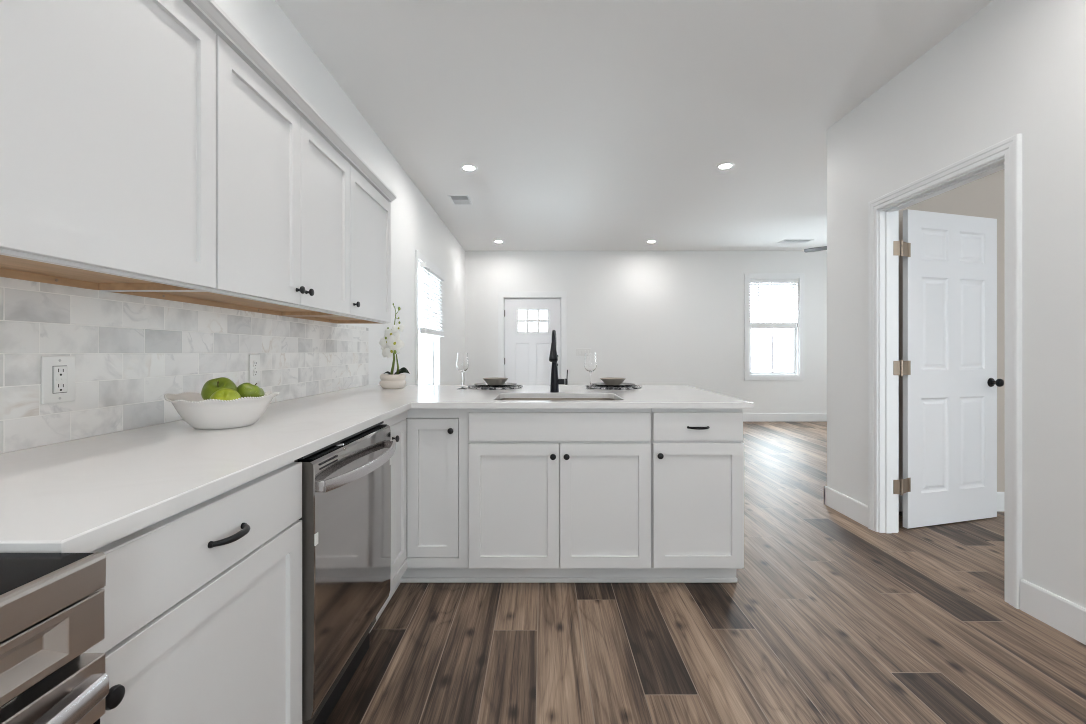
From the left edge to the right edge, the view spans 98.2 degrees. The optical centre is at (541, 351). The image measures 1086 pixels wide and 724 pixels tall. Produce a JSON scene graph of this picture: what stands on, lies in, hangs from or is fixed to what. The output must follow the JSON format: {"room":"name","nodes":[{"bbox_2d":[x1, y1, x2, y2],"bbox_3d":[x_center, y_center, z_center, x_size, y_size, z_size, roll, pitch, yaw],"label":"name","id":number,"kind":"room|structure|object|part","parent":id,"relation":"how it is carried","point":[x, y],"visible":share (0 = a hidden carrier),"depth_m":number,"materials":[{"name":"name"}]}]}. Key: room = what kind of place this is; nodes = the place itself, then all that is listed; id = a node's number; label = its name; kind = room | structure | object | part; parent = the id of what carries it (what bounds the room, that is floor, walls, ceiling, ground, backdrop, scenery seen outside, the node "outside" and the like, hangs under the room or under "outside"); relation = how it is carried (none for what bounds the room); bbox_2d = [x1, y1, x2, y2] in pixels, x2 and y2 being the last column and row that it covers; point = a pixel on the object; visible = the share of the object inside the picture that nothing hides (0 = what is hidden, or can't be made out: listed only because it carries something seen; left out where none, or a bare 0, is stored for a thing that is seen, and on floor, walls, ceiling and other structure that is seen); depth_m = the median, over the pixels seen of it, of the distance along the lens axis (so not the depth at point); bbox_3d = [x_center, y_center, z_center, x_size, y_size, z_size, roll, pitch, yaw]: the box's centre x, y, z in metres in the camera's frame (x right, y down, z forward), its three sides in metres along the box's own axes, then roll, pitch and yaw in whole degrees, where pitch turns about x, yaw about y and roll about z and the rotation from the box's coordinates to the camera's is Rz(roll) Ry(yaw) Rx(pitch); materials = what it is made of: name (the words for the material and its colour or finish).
{"room":"kitchen","nodes":[
{"label":"kitchen","id":0,"kind":"room"},
{"bbox_2d":[214,0,464,384],"bbox_3d":[-1.310,-0.258,2.728,0.120,2.776,10.095,0,0,0],"label":"wall","id":1,"kind":"structure","parent":0,"point":[415,225],"depth_m":3.90,"materials":[{"name":"white paint"}]},
{"bbox_2d":[0,0,215,290],"bbox_3d":[-1.069,-0.543,1.022,0.362,0.743,0.608,0,0,0],"label":"upper cabinet","id":2,"kind":"object","parent":1,"relation":"attached to","point":[108,107],"visible":1,"depth_m":1.01,"materials":[{"name":"white paint"}]},
{"bbox_2d":[183,0,396,201],"bbox_3d":[-1.069,-0.934,1.788,0.361,0.036,2.175,0,0,0],"label":"crown molding","id":3,"kind":"structure","parent":2,"relation":"on","point":[208,11],"depth_m":1.61,"materials":[{"name":"white paint"}]},
{"bbox_2d":[0,277,368,453],"bbox_3d":[-1.245,0.030,1.530,0.010,0.404,3.660,0,0,0],"label":"tile backsplash","id":4,"kind":"structure","parent":1,"relation":"attached to","point":[130,352],"depth_m":1.42,"materials":[{"name":"tile"}]},
{"bbox_2d":[41,356,74,403],"bbox_3d":[-1.235,0.070,1.203,0.010,0.120,0.082,0,0,0],"label":"wall outlet","id":5,"kind":"object","parent":4,"relation":"attached to","point":[57,372],"visible":1,"depth_m":1.20,"materials":[{"name":"white plastic"}]},
{"bbox_2d":[53,365,66,393],"bbox_3d":[-1.234,0.070,1.203,0.001,0.070,0.036,0,0,0],"label":"receptacle","id":6,"kind":"object","parent":5,"relation":"attached to","point":[59,371],"depth_m":1.20,"materials":[{"name":"white plastic"}]},
{"bbox_2d":[249,354,259,382],"bbox_3d":[-1.236,0.070,2.022,0.009,0.120,0.073,0,0,0],"label":"wall outlet","id":7,"kind":"object","parent":4,"relation":"attached to","point":[254,359],"visible":1,"depth_m":2.02,"materials":[{"name":"white plastic"}]},
{"bbox_2d":[106,34,349,315],"bbox_3d":[-1.069,-0.543,1.786,0.362,0.743,0.917,0,0,0],"label":"upper cabinet","id":8,"kind":"object","parent":1,"relation":"attached to","point":[283,191],"visible":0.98,"depth_m":1.63,"materials":[{"name":"white paint"}]},
{"bbox_3d":[-0.927,-0.538,1.559,0.020,0.719,0.456,0,0,0],"label":"door","id":9,"kind":"part","parent":8,"relation":"part of","materials":[{"name":"white paint"}]},
{"bbox_3d":[-0.902,-0.232,1.757,0.029,0.029,0.029,0,0,0],"label":"knob","id":10,"kind":"part","parent":8,"relation":"part of","materials":[{"name":"black metal"}]},
{"bbox_3d":[-0.902,-0.232,1.826,0.029,0.029,0.029,0,0,0],"label":"knob","id":11,"kind":"part","parent":8,"relation":"part of","materials":[{"name":"black metal"}]},
{"bbox_3d":[-0.927,-0.538,2.017,0.020,0.719,0.454,0,0,0],"label":"door","id":12,"kind":"part","parent":8,"relation":"part of","materials":[{"name":"white paint"}]},
{"bbox_2d":[286,165,390,323],"bbox_3d":[-1.069,-0.543,2.551,0.362,0.743,0.609,0,0,0],"label":"upper cabinet","id":13,"kind":"object","parent":1,"relation":"attached to","point":[370,212],"visible":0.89,"depth_m":2.54,"materials":[{"name":"white paint"}]},
{"bbox_3d":[-0.927,-0.538,2.552,0.020,0.719,0.604,0,0,0],"label":"door","id":14,"kind":"part","parent":13,"relation":"part of","materials":[{"name":"white paint"}]},
{"bbox_2d":[415,250,440,384],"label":"window","id":15,"kind":"structure","parent":1,"relation":"in","point":[434,342],"depth_m":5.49,"materials":[{"name":"white paint"}]},
{"bbox_3d":[-1.341,-0.570,5.180,0.028,0.680,0.900,0,0,0],"label":"sash","id":16,"kind":"part","parent":15,"relation":"part of","materials":[{"name":"white paint"}]},
{"bbox_3d":[-1.311,0.069,5.180,0.028,0.678,0.900,0,0,0],"label":"sash","id":17,"kind":"part","parent":15,"relation":"part of","materials":[{"name":"white paint"}]},
{"bbox_3d":[-1.308,-0.250,5.180,0.124,1.360,0.940,0,0,0],"label":"frame","id":18,"kind":"part","parent":15,"relation":"part of","materials":[{"name":"white paint"}]},
{"bbox_2d":[420,262,444,336],"bbox_3d":[-1.196,-0.545,5.190,0.068,0.720,0.940,0,0,0],"label":"window blind","id":19,"kind":"object","parent":15,"relation":"attached to","point":[428,269],"visible":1,"depth_m":5.09,"materials":[{"name":"white plastic"}]},
{"bbox_3d":[-1.201,-0.215,5.190,0.054,0.060,0.932,0,0,0],"label":"rail","id":20,"kind":"part","parent":19,"relation":"part of","materials":[{"name":"white plastic"}]},
{"bbox_2d":[275,0,992,250],"bbox_3d":[2.425,-1.696,2.728,7.590,0.100,10.095,0,0,0],"label":"ceiling","id":21,"kind":"structure","parent":0,"point":[585,125],"depth_m":3.03,"materials":[{"name":"white paint"}]},
{"bbox_2d":[448,195,472,204],"bbox_3d":[-0.880,-1.641,5.080,0.220,0.009,0.320,0,0,0],"label":"ceiling vent","id":22,"kind":"object","parent":21,"relation":"in","point":[455,199],"visible":1,"depth_m":5.07,"materials":[{"name":"white metal"}]},
{"bbox_2d":[460,164,477,170],"bbox_3d":[-0.652,-1.643,4.200,0.154,0.006,0.154,0,0,0],"label":"recessed light","id":23,"kind":"object","parent":21,"relation":"in","point":[467,167],"visible":1,"depth_m":4.18,"materials":[{"name":"white paint"}]},
{"bbox_2d":[464,166,473,169],"bbox_3d":[-0.652,-1.644,4.200,0.093,0.002,0.093,0,0,0],"label":"diffuser","id":24,"kind":"object","parent":23,"relation":"attached to","point":[465,167],"depth_m":4.20,"materials":[{"name":"white plastic"}]},
{"bbox_2d":[716,163,734,169],"bbox_3d":[1.622,-1.643,4.160,0.154,0.006,0.154,0,0,0],"label":"recessed light","id":25,"kind":"object","parent":21,"relation":"in","point":[723,166],"visible":1,"depth_m":4.16,"materials":[{"name":"white paint"}]},
{"bbox_2d":[720,164,730,167],"bbox_3d":[1.622,-1.644,4.160,0.093,0.002,0.093,0,0,0],"label":"diffuser","id":26,"kind":"object","parent":25,"relation":"attached to","point":[721,165],"depth_m":4.15,"materials":[{"name":"white plastic"}]},
{"bbox_2d":[778,240,811,242],"bbox_3d":[3.765,-1.641,6.990,0.430,0.009,0.220,0,0,0],"label":"ceiling vent","id":27,"kind":"object","parent":21,"relation":"in","point":[783,241],"visible":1,"depth_m":6.98,"materials":[{"name":"white metal"}]},
{"bbox_2d":[804,246,826,252],"bbox_3d":[3.840,-1.442,5.590,0.983,0.405,0.983,0,0,0],"label":"ceiling fan","id":28,"kind":"object","parent":21,"relation":"hanging from","point":[822,248],"visible":0.02,"depth_m":5.95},
{"bbox_2d":[465,251,826,412],"bbox_3d":[2.425,-0.258,7.715,7.590,2.776,0.120,0,0,0],"label":"wall","id":29,"kind":"structure","parent":0,"point":[647,317],"depth_m":7.66,"materials":[{"name":"white paint"}]},
{"bbox_2d":[504,299,559,384],"bbox_3d":[-0.165,0.124,7.662,0.930,1.995,0.110,0,0,0],"label":"door","id":30,"kind":"structure","parent":29,"relation":"in","point":[529,323],"depth_m":7.68,"materials":[{"name":"white paint"}]},
{"bbox_3d":[-0.148,-0.509,7.696,0.524,0.396,0.006,0,0,0],"label":"pane","id":31,"kind":"part","parent":30,"relation":"part of","materials":[{"name":"clear glass"}]},
{"bbox_2d":[498,292,566,378],"bbox_3d":[-0.156,0.076,7.706,1.114,2.108,0.138,0,0,0],"label":"door frame","id":32,"kind":"structure","parent":29,"relation":"attached to","point":[502,296],"depth_m":7.64,"materials":[{"name":"white paint"}]},
{"bbox_2d":[744,274,803,380],"bbox_3d":[3.780,-0.405,7.707,0.972,1.742,0.136,0,0,0],"label":"window","id":33,"kind":"structure","parent":29,"relation":"in","point":[797,374],"depth_m":7.64,"materials":[{"name":"white paint"}]},
{"bbox_3d":[3.780,-0.782,7.746,0.780,0.795,0.028,0,0,0],"label":"sash","id":34,"kind":"part","parent":33,"relation":"part of","materials":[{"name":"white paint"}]},
{"bbox_3d":[3.780,-0.029,7.716,0.780,0.793,0.028,0,0,0],"label":"sash","id":35,"kind":"part","parent":33,"relation":"part of","materials":[{"name":"white glass"}]},
{"bbox_2d":[750,280,797,328],"bbox_3d":[3.780,-0.781,7.683,0.776,0.793,0.068,0,0,0],"label":"window blind","id":36,"kind":"object","parent":33,"relation":"attached to","point":[758,313],"visible":1,"depth_m":7.68,"materials":[{"name":"white plastic"}]},
{"bbox_3d":[3.780,-0.432,7.688,0.768,0.095,0.054,0,0,0],"label":"rail","id":37,"kind":"part","parent":36,"relation":"part of","materials":[{"name":"white plastic"}]},
{"bbox_2d":[743,413,826,421],"bbox_3d":[3.250,1.062,7.648,5.700,0.135,0.014,0,0,0],"label":"baseboard","id":38,"kind":"structure","parent":29,"relation":"attached to","point":[747,417],"depth_m":7.64,"materials":[{"name":"white paint"}]},
{"bbox_2d":[325,422,1085,723],"bbox_3d":[2.425,1.170,2.728,7.550,0.080,10.055,0,0,0],"label":"floor","id":39,"kind":"structure","parent":0,"point":[828,617],"depth_m":1.85,"materials":[{"name":"wood"}]},
{"bbox_2d":[0,552,108,723],"bbox_3d":[-0.858,0.686,0.191,0.755,0.887,0.762,0,0,0],"label":"range","id":40,"kind":"object","parent":39,"relation":"on","point":[52,605],"visible":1,"depth_m":0.52,"materials":[{"name":"silver metal"}]},
{"bbox_2d":[0,553,92,594],"bbox_3d":[-0.888,0.253,0.191,0.694,0.017,0.762,0,0,0],"label":"cooktop","id":41,"kind":"object","parent":40,"relation":"in","point":[20,573],"depth_m":0.53,"materials":[{"name":"black glass"}]},
{"bbox_3d":[-0.553,0.319,0.191,0.045,0.061,0.762,0,0,0],"label":"pocket panel","id":42,"kind":"part","parent":40,"relation":"part of","materials":[{"name":"metal"}]},
{"bbox_3d":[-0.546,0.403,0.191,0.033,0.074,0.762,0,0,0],"label":"oven door","id":43,"kind":"part","parent":40,"relation":"part of","materials":[{"name":"metal"}]},
{"bbox_3d":[-0.546,0.264,0.191,0.030,0.042,0.762,0,0,0],"label":"trim","id":44,"kind":"part","parent":40,"relation":"part of","materials":[{"name":"metal"}]},
{"bbox_3d":[-0.505,0.389,0.191,0.051,0.028,0.717,0,0,0],"label":"handle","id":45,"kind":"part","parent":40,"relation":"part of","materials":[{"name":"metal"}]},
{"bbox_2d":[84,461,301,723],"bbox_3d":[-0.911,0.697,0.883,0.675,0.867,0.612,0,0,0],"label":"base cabinet","id":46,"kind":"object","parent":39,"relation":"on","point":[203,601],"visible":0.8,"depth_m":0.87,"materials":[{"name":"white paint"}]},
{"bbox_3d":[-0.591,0.470,0.640,0.029,0.029,0.029,0,0,0],"label":"knob","id":47,"kind":"part","parent":46,"relation":"part of","materials":[{"name":"black metal"}]},
{"bbox_3d":[-0.589,0.351,0.903,0.032,0.013,0.105,0,0,0],"label":"handle","id":48,"kind":"part","parent":46,"relation":"part of","materials":[{"name":"black metal"}]},
{"bbox_2d":[0,385,753,552],"bbox_3d":[-0.119,0.247,1.939,2.262,0.028,2.722,0,0,0],"label":"countertop","id":49,"kind":"structure","parent":46,"relation":"on","point":[83,495],"depth_m":1.08,"materials":[{"name":"white stone"}]},
{"bbox_2d":[164,391,279,428],"bbox_3d":[-1.003,0.179,1.483,0.299,0.107,0.295,0,0,40],"label":"fruit bowl","id":50,"kind":"object","parent":49,"relation":"on","point":[199,413],"visible":0.91,"depth_m":1.40,"materials":[{"name":"white ceramic"}]},
{"bbox_2d":[201,377,236,399],"bbox_3d":[-1.016,0.125,1.482,0.095,0.089,0.089,0,0,0],"label":"apple","id":51,"kind":"object","parent":50,"relation":"in","point":[211,386],"visible":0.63,"depth_m":1.46,"materials":[{"name":"green food"}]},
{"bbox_2d":[210,388,240,400],"bbox_3d":[-0.967,0.151,1.436,0.084,0.080,0.080,0,0,0],"label":"apple","id":52,"kind":"object","parent":50,"relation":"in","point":[223,394],"visible":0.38,"depth_m":1.42,"materials":[{"name":"green food"}]},
{"bbox_2d":[237,383,264,397],"bbox_3d":[-0.963,0.138,1.548,0.082,0.077,0.084,0,0,0],"label":"apple","id":53,"kind":"object","parent":50,"relation":"in","point":[246,390],"visible":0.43,"depth_m":1.52,"materials":[{"name":"green food"}]},
{"bbox_2d":[379,303,409,388],"bbox_3d":[-0.940,-0.040,3.014,0.201,0.546,0.177,0,0,0],"label":"potted orchid","id":54,"kind":"object","parent":49,"relation":"on","point":[391,343],"visible":1,"depth_m":2.98,"materials":[{"name":"white plant"}]},
{"bbox_3d":[-0.983,-0.071,2.989,0.115,0.102,0.020,0,0,9],"label":"flower","id":55,"kind":"part","parent":54,"relation":"part of","materials":[{"name":"white plant"}]},
{"bbox_3d":[-0.957,-0.011,2.985,0.109,0.097,0.025,0,0,-2],"label":"flower","id":56,"kind":"part","parent":54,"relation":"part of","materials":[{"name":"white plant"}]},
{"bbox_3d":[-0.958,0.188,3.020,0.166,0.091,0.166,0,0,0],"label":"pot","id":57,"kind":"part","parent":54,"relation":"part of","materials":[{"name":"beige ceramic"}]},
{"bbox_3d":[-0.955,-0.118,2.994,0.101,0.087,0.030,0,0,0],"label":"flower","id":58,"kind":"part","parent":54,"relation":"part of","materials":[{"name":"white plant"}]},
{"bbox_3d":[-0.958,-0.071,3.011,0.044,0.443,0.023,0,0,29],"label":"stem","id":59,"kind":"part","parent":54,"relation":"part of","materials":[{"name":"green plant"}]},
{"bbox_3d":[-0.930,-0.059,2.980,0.115,0.102,0.023,0,0,-13],"label":"flower","id":60,"kind":"part","parent":54,"relation":"part of","materials":[{"name":"white plant"}]},
{"bbox_3d":[-0.928,0.034,3.014,0.022,0.232,0.042,0,0,0],"label":"stem","id":61,"kind":"part","parent":54,"relation":"part of","materials":[{"name":"green plant"}]},
{"bbox_3d":[-0.914,-0.159,2.990,0.080,0.062,0.017,0,0,-32],"label":"flower","id":62,"kind":"part","parent":54,"relation":"part of","materials":[{"name":"white plant"}]},
{"bbox_2d":[456,353,468,388],"bbox_3d":[-0.502,0.119,2.965,0.077,0.228,0.077,0,0,30],"label":"wine glass","id":63,"kind":"object","parent":49,"relation":"on","point":[462,365],"visible":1,"depth_m":2.94,"materials":[{"name":"clear glass"}]},
{"bbox_2d":[468,385,522,389],"bbox_3d":[-0.305,0.227,3.085,0.363,0.013,0.363,0,0,0],"label":"placemat","id":64,"kind":"object","parent":49,"relation":"on","point":[470,386],"visible":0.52,"depth_m":2.97,"materials":[{"name":"grey wicker"}]},
{"bbox_2d":[474,383,516,386],"bbox_3d":[-0.305,0.215,3.085,0.282,0.012,0.282,0,0,0],"label":"dinner plate","id":65,"kind":"object","parent":64,"relation":"on","point":[480,384],"visible":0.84,"depth_m":3.04,"materials":[{"name":"ceramic"}]},
{"bbox_2d":[483,377,507,384],"bbox_3d":[-0.305,0.194,3.085,0.167,0.044,0.167,0,0,0],"label":"soup bowl","id":66,"kind":"object","parent":65,"relation":"on","point":[490,381],"visible":0.88,"depth_m":3.04,"materials":[{"name":"beige ceramic"}]},
{"bbox_2d":[499,398,614,399],"bbox_3d":[0.083,0.357,2.465,0.682,0.190,0.432,0,0,0],"label":"sink","id":67,"kind":"object","parent":49,"relation":"in","point":[501,398],"visible":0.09,"depth_m":2.66,"materials":[{"name":"silver metal"}]},
{"bbox_2d":[549,330,567,391],"bbox_3d":[0.088,0.054,2.635,0.104,0.358,0.248,0,0,6],"label":"kitchen faucet","id":68,"kind":"object","parent":49,"relation":"on","point":[555,382],"visible":1,"depth_m":2.71,"materials":[{"name":"black metal"}]},
{"bbox_3d":[0.068,-0.038,2.651,0.023,0.173,0.191,0,0,3],"label":"spout","id":69,"kind":"part","parent":68,"relation":"part of","materials":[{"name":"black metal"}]},
{"bbox_3d":[0.119,0.147,2.735,0.063,0.088,0.037,0,0,0],"label":"lever handle","id":70,"kind":"part","parent":68,"relation":"part of","materials":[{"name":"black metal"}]},
{"bbox_2d":[584,353,596,388],"bbox_3d":[0.306,0.119,2.965,0.077,0.228,0.077,0,0,30],"label":"wine glass","id":71,"kind":"object","parent":49,"relation":"on","point":[590,365],"visible":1,"depth_m":2.94,"materials":[{"name":"clear glass"}]},
{"bbox_2d":[586,384,641,389],"bbox_3d":[0.470,0.227,3.085,0.363,0.013,0.363,0,0,0],"label":"placemat","id":72,"kind":"object","parent":49,"relation":"on","point":[592,385],"visible":0.56,"depth_m":2.96,"materials":[{"name":"grey wicker"}]},
{"bbox_2d":[592,383,634,386],"bbox_3d":[0.470,0.215,3.085,0.282,0.012,0.282,0,0,0],"label":"dinner plate","id":73,"kind":"object","parent":72,"relation":"on","point":[600,384],"visible":0.84,"depth_m":3.04,"materials":[{"name":"ceramic"}]},
{"bbox_2d":[600,377,625,384],"bbox_3d":[0.466,0.194,3.085,0.167,0.044,0.167,0,0,0],"label":"soup bowl","id":74,"kind":"object","parent":73,"relation":"on","point":[608,381],"visible":0.88,"depth_m":3.04,"materials":[{"name":"beige ceramic"}]},
{"bbox_2d":[294,421,395,723],"bbox_3d":[-0.855,0.696,1.496,0.690,0.868,0.611,0,0,0],"label":"dishwasher","id":75,"kind":"object","parent":39,"relation":"on","point":[346,518],"visible":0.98,"depth_m":1.36,"materials":[{"name":"metal"}]},
{"bbox_3d":[-0.680,1.080,1.498,0.040,0.100,0.599,0,0,0],"label":"toe panel","id":76,"kind":"part","parent":75,"relation":"part of","materials":[{"name":"black metal"}]},
{"bbox_3d":[-0.546,0.347,1.498,0.072,0.030,0.578,0,0,0],"label":"handle","id":77,"kind":"part","parent":75,"relation":"part of","materials":[{"name":"metal"}]},
{"bbox_2d":[376,408,467,616],"bbox_3d":[-0.799,0.697,2.318,0.898,0.867,1.024,0,0,0],"label":"base cabinet","id":78,"kind":"object","parent":39,"relation":"on","point":[429,466],"visible":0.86,"depth_m":2.24,"materials":[{"name":"white paint"}]},
{"bbox_3d":[-0.654,0.648,2.111,0.020,0.662,0.253,0,0,0],"label":"door","id":79,"kind":"part","parent":78,"relation":"part of","materials":[{"name":"white paint"}]},
{"bbox_3d":[-0.520,0.648,2.249,0.244,0.662,0.020,0,0,0],"label":"door","id":80,"kind":"part","parent":78,"relation":"part of","materials":[{"name":"white paint"}]},
{"bbox_2d":[369,568,736,632],"bbox_3d":[0.121,1.078,2.066,1.672,0.104,0.516,0,0,0],"label":"toe kick","id":81,"kind":"object","parent":39,"relation":"on","point":[411,575],"visible":0.54,"depth_m":2.31,"materials":[{"name":"white paint"}]},
{"bbox_2d":[468,408,650,568],"bbox_3d":[0.083,0.644,2.501,0.864,0.761,0.658,0,0,0],"label":"base cabinet","id":82,"kind":"object","parent":39,"relation":"on","point":[549,488],"visible":0.96,"depth_m":2.21,"materials":[{"name":"white paint"}]},
{"bbox_3d":[-0.132,0.722,2.212,0.425,0.584,0.021,0,0,0],"label":"door","id":83,"kind":"part","parent":82,"relation":"part of","materials":[{"name":"white paint"}]},
{"bbox_3d":[0.051,0.487,2.187,0.029,0.029,0.029,0,0,0],"label":"knob","id":84,"kind":"part","parent":82,"relation":"part of","materials":[{"name":"black metal"}]},
{"bbox_3d":[0.296,0.722,2.212,0.425,0.584,0.021,0,0,0],"label":"door","id":85,"kind":"part","parent":82,"relation":"part of","materials":[{"name":"white paint"}]},
{"bbox_2d":[651,408,743,568],"bbox_3d":[0.733,0.697,2.500,0.430,0.866,0.661,0,0,0],"label":"base cabinet","id":86,"kind":"object","parent":39,"relation":"on","point":[697,454],"visible":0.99,"depth_m":2.21,"materials":[{"name":"white paint"}]},
{"bbox_3d":[0.732,0.350,2.212,0.420,0.134,0.021,0,0,0],"label":"drawer","id":87,"kind":"part","parent":86,"relation":"part of","materials":[{"name":"white paint"}]},
{"bbox_3d":[0.731,0.353,2.185,0.105,0.013,0.032,0,0,0],"label":"handle","id":88,"kind":"part","parent":86,"relation":"part of","materials":[{"name":"black metal"}]},
{"bbox_2d":[899,169,1004,510],"bbox_3d":[4.162,-0.258,3.405,3.875,2.776,0.149,0,0,0],"label":"wall","id":89,"kind":"structure","parent":0,"point":[984,197],"depth_m":3.35,"materials":[{"name":"beige paint"}]},
{"bbox_2d":[827,0,1085,607],"bbox_3d":[2.167,-0.258,0.580,0.115,2.776,5.800,0,0,0],"label":"wall","id":90,"kind":"structure","parent":0,"point":[1013,67],"depth_m":2.06,"materials":[{"name":"white paint"}]},
{"bbox_2d":[824,486,867,526],"bbox_3d":[2.103,1.062,3.257,0.014,0.135,0.474,0,0,0],"label":"baseboard","id":91,"kind":"structure","parent":90,"relation":"attached to","point":[849,507],"depth_m":3.23,"materials":[{"name":"white paint"}]},
{"bbox_2d":[868,134,1021,608],"bbox_3d":[2.167,0.085,2.540,0.157,2.090,0.950,0,0,0],"label":"door frame","id":92,"kind":"structure","parent":90,"relation":"attached to","point":[1011,148],"depth_m":2.71,"materials":[{"name":"white paint"}]},
{"bbox_2d":[893,209,1003,528],"bbox_3d":[2.651,0.108,3.055,0.938,2.028,0.170,0,0,-21],"label":"door","id":93,"kind":"structure","parent":90,"relation":"in","point":[948,366],"depth_m":3.08,"materials":[{"name":"white paint"}]},
{"bbox_3d":[3.031,0.205,3.197,0.062,0.062,0.171,0,0,-15],"label":"knob","id":94,"kind":"part","parent":93,"relation":"part of","materials":[{"name":"black metal"}]},
{"bbox_2d":[1020,579,1085,644],"bbox_3d":[2.103,1.062,0.730,0.014,0.135,2.660,0,0,0],"label":"baseboard","id":95,"kind":"structure","parent":90,"relation":"attached to","point":[1068,617],"depth_m":1.93,"materials":[{"name":"white paint"}]}
]}

